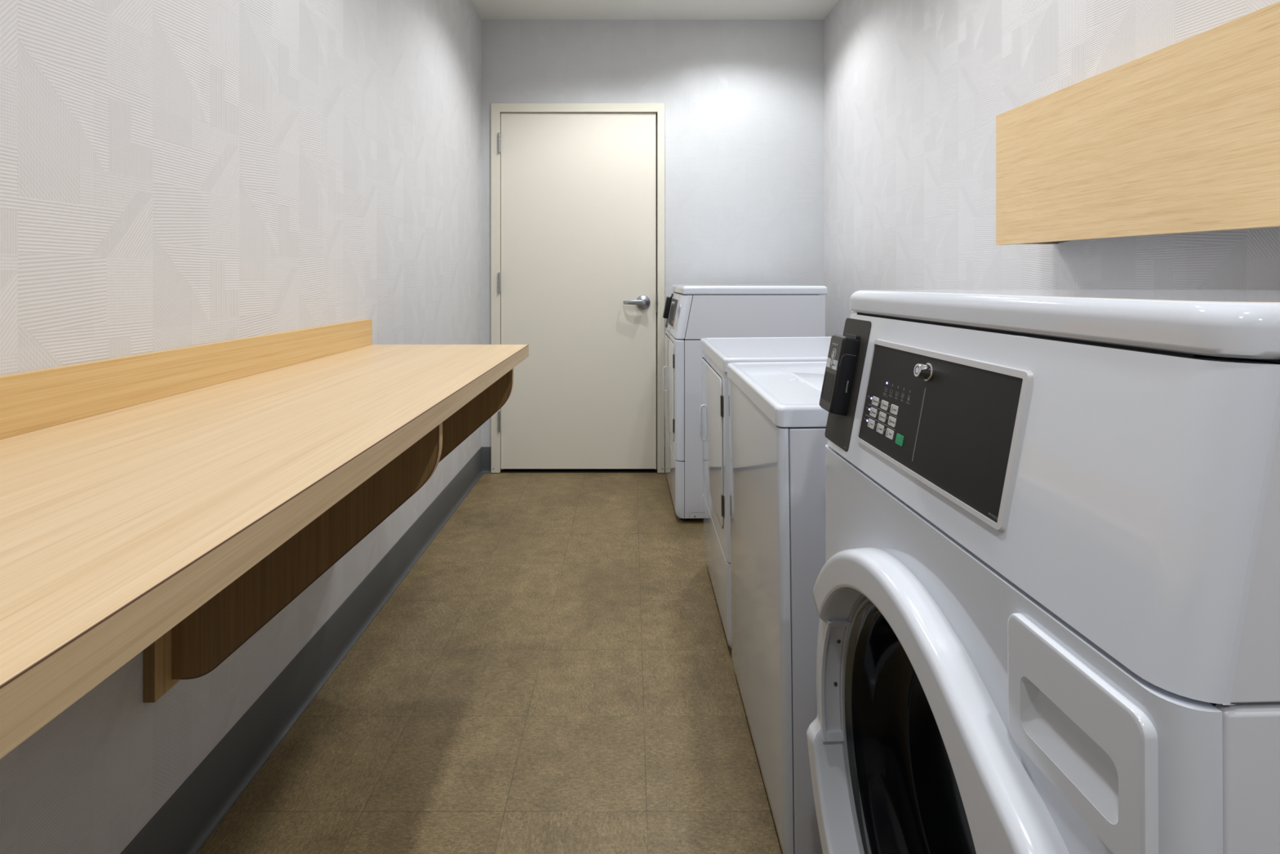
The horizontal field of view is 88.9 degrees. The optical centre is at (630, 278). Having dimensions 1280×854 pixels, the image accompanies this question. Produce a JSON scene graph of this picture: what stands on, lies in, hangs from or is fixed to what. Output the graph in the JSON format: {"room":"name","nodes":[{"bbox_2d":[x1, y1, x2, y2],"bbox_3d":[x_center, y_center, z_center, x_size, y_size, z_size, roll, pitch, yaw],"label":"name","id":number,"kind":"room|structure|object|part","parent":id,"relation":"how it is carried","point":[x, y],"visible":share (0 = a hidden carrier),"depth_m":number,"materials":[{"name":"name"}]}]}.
{"room":"laundry room","nodes":[
{"label":"laundry room","id":0,"kind":"room"},
{"bbox_2d":[0,0,481,853],"bbox_3d":[-0.931,-0.190,0.920,0.100,2.667,6.040,0,0,0],"label":"wall","id":1,"kind":"structure","parent":0,"point":[175,174],"depth_m":1.35,"materials":[{"name":"paint"}]},
{"bbox_2d":[0,319,372,439],"bbox_3d":[-0.871,0.178,0.486,0.019,0.085,3.372,0,0,0],"label":"backsplash","id":2,"kind":"structure","parent":1,"relation":"attached to","point":[30,401],"depth_m":1.17,"materials":[{"name":"brown wood"}]},
{"bbox_2d":[0,319,528,759],"bbox_3d":[-0.610,0.451,0.487,0.540,0.630,3.373,0,0,0],"label":"countertop","id":3,"kind":"structure","parent":1,"relation":"attached to","point":[168,504],"depth_m":0.88,"materials":[{"name":"brown wood"}]},
{"bbox_2d":[120,447,483,853],"bbox_3d":[-0.873,1.068,0.920,0.016,0.152,5.840,0,0,0],"label":"baseboard","id":4,"kind":"structure","parent":1,"relation":"attached to","point":[185,821],"depth_m":1.64,"materials":[{"name":"grey rubber"}]},
{"bbox_2d":[196,472,782,853],"bbox_3d":[0.127,1.194,0.920,2.216,0.100,6.040,0,0,0],"label":"floor","id":5,"kind":"structure","parent":0,"point":[553,673],"depth_m":1.74,"materials":[{"name":"tile"}]},
{"bbox_2d":[662,284,827,520],"bbox_3d":[0.547,0.590,3.389,0.736,1.109,0.689,0,0,-1],"label":"dryer","id":6,"kind":"object","parent":5,"relation":"on","point":[692,313],"visible":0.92,"depth_m":3.05,"materials":[{"name":"white metal"}]},
{"bbox_3d":[0.185,0.554,3.599,0.020,0.141,0.020,0,0,-1],"label":"handle","id":7,"kind":"part","parent":6,"relation":"part of","materials":[{"name":"white plastic"}]},
{"bbox_3d":[0.199,0.547,3.398,0.006,0.468,0.583,0,0,-1],"label":"door panel","id":8,"kind":"part","parent":6,"relation":"part of","materials":[{"name":"white metal"}]},
{"bbox_3d":[0.220,0.177,3.408,0.029,0.137,0.342,0,0,-1],"label":"panel","id":9,"kind":"part","parent":6,"relation":"part of","materials":[{"name":"grey plastic"}]},
{"bbox_3d":[0.221,0.988,3.383,0.042,0.264,0.686,0,0,-1],"label":"toe panel","id":10,"kind":"part","parent":6,"relation":"part of","materials":[{"name":"white metal"}]},
{"bbox_3d":[0.221,0.571,3.383,0.042,0.565,0.686,0,0,-1],"label":"panel","id":11,"kind":"part","parent":6,"relation":"part of","materials":[{"name":"white metal"}]},
{"bbox_3d":[0.573,0.704,3.390,0.659,0.831,0.685,0,0,-1],"label":"panel","id":12,"kind":"part","parent":6,"relation":"part of","materials":[{"name":"white metal"}]},
{"bbox_3d":[0.325,1.105,3.043,0.104,0.026,0.003,0,0,-1],"label":"access plate","id":13,"kind":"part","parent":6,"relation":"part of","materials":[{"name":"white metal"}]},
{"bbox_3d":[0.576,0.055,3.390,0.679,0.040,0.688,0,0,-1],"label":"lid","id":14,"kind":"part","parent":6,"relation":"part of","materials":[{"name":"white metal"}]},
{"bbox_3d":[0.574,0.182,3.390,0.658,0.206,0.685,0,0,-1],"label":"panel","id":15,"kind":"part","parent":6,"relation":"part of","materials":[{"name":"white metal"}]},
{"bbox_2d":[699,336,831,648],"bbox_3d":[0.636,0.688,2.288,0.741,0.905,0.676,-1,0,0],"label":"dryer","id":16,"kind":"object","parent":5,"relation":"on","point":[717,353],"visible":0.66,"depth_m":2.16,"materials":[{"name":"white metal"}]},
{"bbox_3d":[0.274,0.554,2.503,0.020,0.141,0.020,-1,0,0],"label":"handle","id":17,"kind":"part","parent":16,"relation":"part of","materials":[{"name":"white plastic"}]},
{"bbox_3d":[0.284,0.547,2.304,0.006,0.468,0.569,-1,0,0],"label":"door panel","id":18,"kind":"part","parent":16,"relation":"part of","materials":[{"name":"white metal"}]},
{"bbox_3d":[0.300,0.571,2.288,0.030,0.570,0.672,-1,0,0],"label":"panel","id":19,"kind":"part","parent":16,"relation":"part of","materials":[{"name":"white metal"}]},
{"bbox_3d":[0.312,0.990,2.288,0.045,0.260,0.672,-1,0,0],"label":"toe panel","id":20,"kind":"part","parent":16,"relation":"part of","materials":[{"name":"white metal"}]},
{"bbox_3d":[0.640,0.258,2.288,0.724,0.045,0.676,-1,0,0],"label":"panel","id":21,"kind":"part","parent":16,"relation":"part of","materials":[{"name":"white metal"}]},
{"bbox_2d":[727,361,828,853],"bbox_3d":[0.651,0.690,1.579,0.734,0.899,0.660,-1,0,0],"label":"washer","id":22,"kind":"object","parent":5,"relation":"on","point":[778,441],"visible":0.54,"depth_m":1.30,"materials":[{"name":"white metal"}]},
{"bbox_3d":[0.299,0.707,1.579,0.023,0.838,0.657,-1,0,0],"label":"panel","id":23,"kind":"part","parent":22,"relation":"part of","materials":[{"name":"white metal"}]},
{"bbox_3d":[0.645,0.262,1.579,0.734,0.041,0.660,-1,0,0],"label":"panel","id":24,"kind":"part","parent":22,"relation":"part of","materials":[{"name":"white metal"}]},
{"bbox_3d":[0.624,0.250,1.583,0.429,0.018,0.408,-1,0,0],"label":"lid","id":25,"kind":"part","parent":22,"relation":"part of","materials":[{"name":"white metal"}]},
{"bbox_3d":[0.657,0.703,1.579,0.697,0.837,0.656,-1,0,0],"label":"panel","id":26,"kind":"part","parent":22,"relation":"part of","materials":[{"name":"white metal"}]},
{"bbox_2d":[806,289,1279,853],"bbox_3d":[0.673,0.579,0.764,0.757,1.132,0.699,0,0,-2],"label":"washer","id":27,"kind":"object","parent":5,"relation":"on","point":[1046,593],"visible":1,"depth_m":0.55,"materials":[{"name":"white metal"}]},
{"bbox_3d":[0.317,0.149,1.034,0.022,0.113,0.050,0,0,-2],"label":"plate","id":28,"kind":"part","parent":27,"relation":"part of","materials":[{"name":"grey plastic"}]},
{"bbox_3d":[0.318,0.620,1.009,0.038,0.198,0.044,0,0,-2],"label":"grip frame","id":29,"kind":"part","parent":27,"relation":"part of","materials":[{"name":"white plastic"}]},
{"bbox_3d":[0.341,0.148,1.035,0.029,0.119,0.048,0,0,-2],"label":"mounting plate","id":30,"kind":"part","parent":27,"relation":"part of","materials":[{"name":"black plastic"}]},
{"bbox_2d":[851,609,976,853],"bbox_3d":[0.384,0.648,0.782,0.073,0.452,0.452,0,0,-2],"label":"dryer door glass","id":31,"kind":"object","parent":27,"relation":"on","point":[906,798],"depth_m":0.95,"materials":[{"name":"black glass"}]},
{"bbox_3d":[0.351,0.163,0.778,0.029,0.137,0.342,0,0,-2],"label":"panel","id":32,"kind":"part","parent":27,"relation":"part of","materials":[{"name":"black plastic"}]},
{"bbox_3d":[0.711,0.035,0.767,0.680,0.037,0.688,0,0,-2],"label":"lid","id":33,"kind":"part","parent":27,"relation":"part of","materials":[{"name":"white metal"}]},
{"bbox_3d":[0.338,0.345,0.500,0.011,0.112,0.148,0,0,-2],"label":"drawer","id":34,"kind":"part","parent":27,"relation":"part of","materials":[{"name":"white plastic"}]},
{"bbox_3d":[0.701,0.695,0.763,0.677,0.841,0.685,0,0,-2],"label":"panel","id":35,"kind":"part","parent":27,"relation":"part of","materials":[{"name":"white metal"}]},
{"bbox_3d":[0.701,0.164,0.766,0.676,0.214,0.685,0,0,-2],"label":"panel","id":36,"kind":"part","parent":27,"relation":"part of","materials":[{"name":"white metal"}]},
{"bbox_2d":[481,19,823,472],"bbox_3d":[0.127,-0.190,3.890,2.016,2.667,0.100,0,0,0],"label":"wall","id":37,"kind":"structure","parent":0,"point":[743,100],"depth_m":3.84,"materials":[{"name":"paint"}]},
{"bbox_2d":[481,446,491,473],"bbox_3d":[-0.851,1.068,3.832,0.060,0.152,0.016,0,0,0],"label":"baseboard","id":38,"kind":"structure","parent":37,"relation":"attached to","point":[486,451],"depth_m":3.84,"materials":[{"name":"grey rubber"}]},
{"bbox_2d":[491,103,664,472],"bbox_3d":[-0.312,0.059,3.858,1.017,2.170,0.164,0,0,0],"label":"door","id":39,"kind":"structure","parent":37,"relation":"in","point":[578,189],"depth_m":3.84,"materials":[{"name":"beige paint"}]},
{"bbox_3d":[0.021,0.141,3.803,0.134,0.034,0.050,0,0,0],"label":"lever","id":40,"kind":"part","parent":39,"relation":"part of","materials":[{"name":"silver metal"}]},
{"bbox_3d":[0.151,0.142,3.838,0.011,0.113,0.044,0,0,0],"label":"strike plate","id":41,"kind":"part","parent":39,"relation":"part of","materials":[{"name":"silver metal"}]},
{"bbox_2d":[664,446,665,473],"bbox_3d":[0.666,1.068,3.832,0.937,0.152,0.016,0,0,0],"label":"baseboard","id":42,"kind":"structure","parent":37,"relation":"attached to","point":[664,446],"depth_m":3.84,"materials":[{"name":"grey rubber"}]},
{"bbox_2d":[470,0,838,19],"bbox_3d":[0.127,-1.573,0.920,2.216,0.100,6.040,0,0,0],"label":"ceiling","id":43,"kind":"structure","parent":0,"point":[486,9],"depth_m":3.68,"materials":[{"name":"paint"}]},
{"bbox_2d":[823,0,1279,336],"bbox_3d":[1.185,-0.190,0.920,0.100,2.667,6.040,0,0,0],"label":"wall","id":44,"kind":"structure","parent":0,"point":[915,91],"depth_m":2.21,"materials":[{"name":"paint"}]},
{"bbox_2d":[995,1,1279,244],"bbox_3d":[1.057,-0.253,0.802,0.154,0.369,1.900,0,0,0],"label":"shelf","id":45,"kind":"object","parent":44,"relation":"attached to","point":[1183,136],"visible":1,"depth_m":1.24,"materials":[{"name":"brown wood"}]},
{"bbox_3d":[1.067,-0.254,1.742,0.135,0.326,0.019,0,0,0],"label":"panel","id":46,"kind":"part","parent":45,"relation":"part of","materials":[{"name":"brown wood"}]},
{"bbox_3d":[1.067,-0.164,0.792,0.134,0.142,1.880,0,0,0],"label":"panel","id":47,"kind":"part","parent":45,"relation":"part of","materials":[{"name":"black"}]}
]}

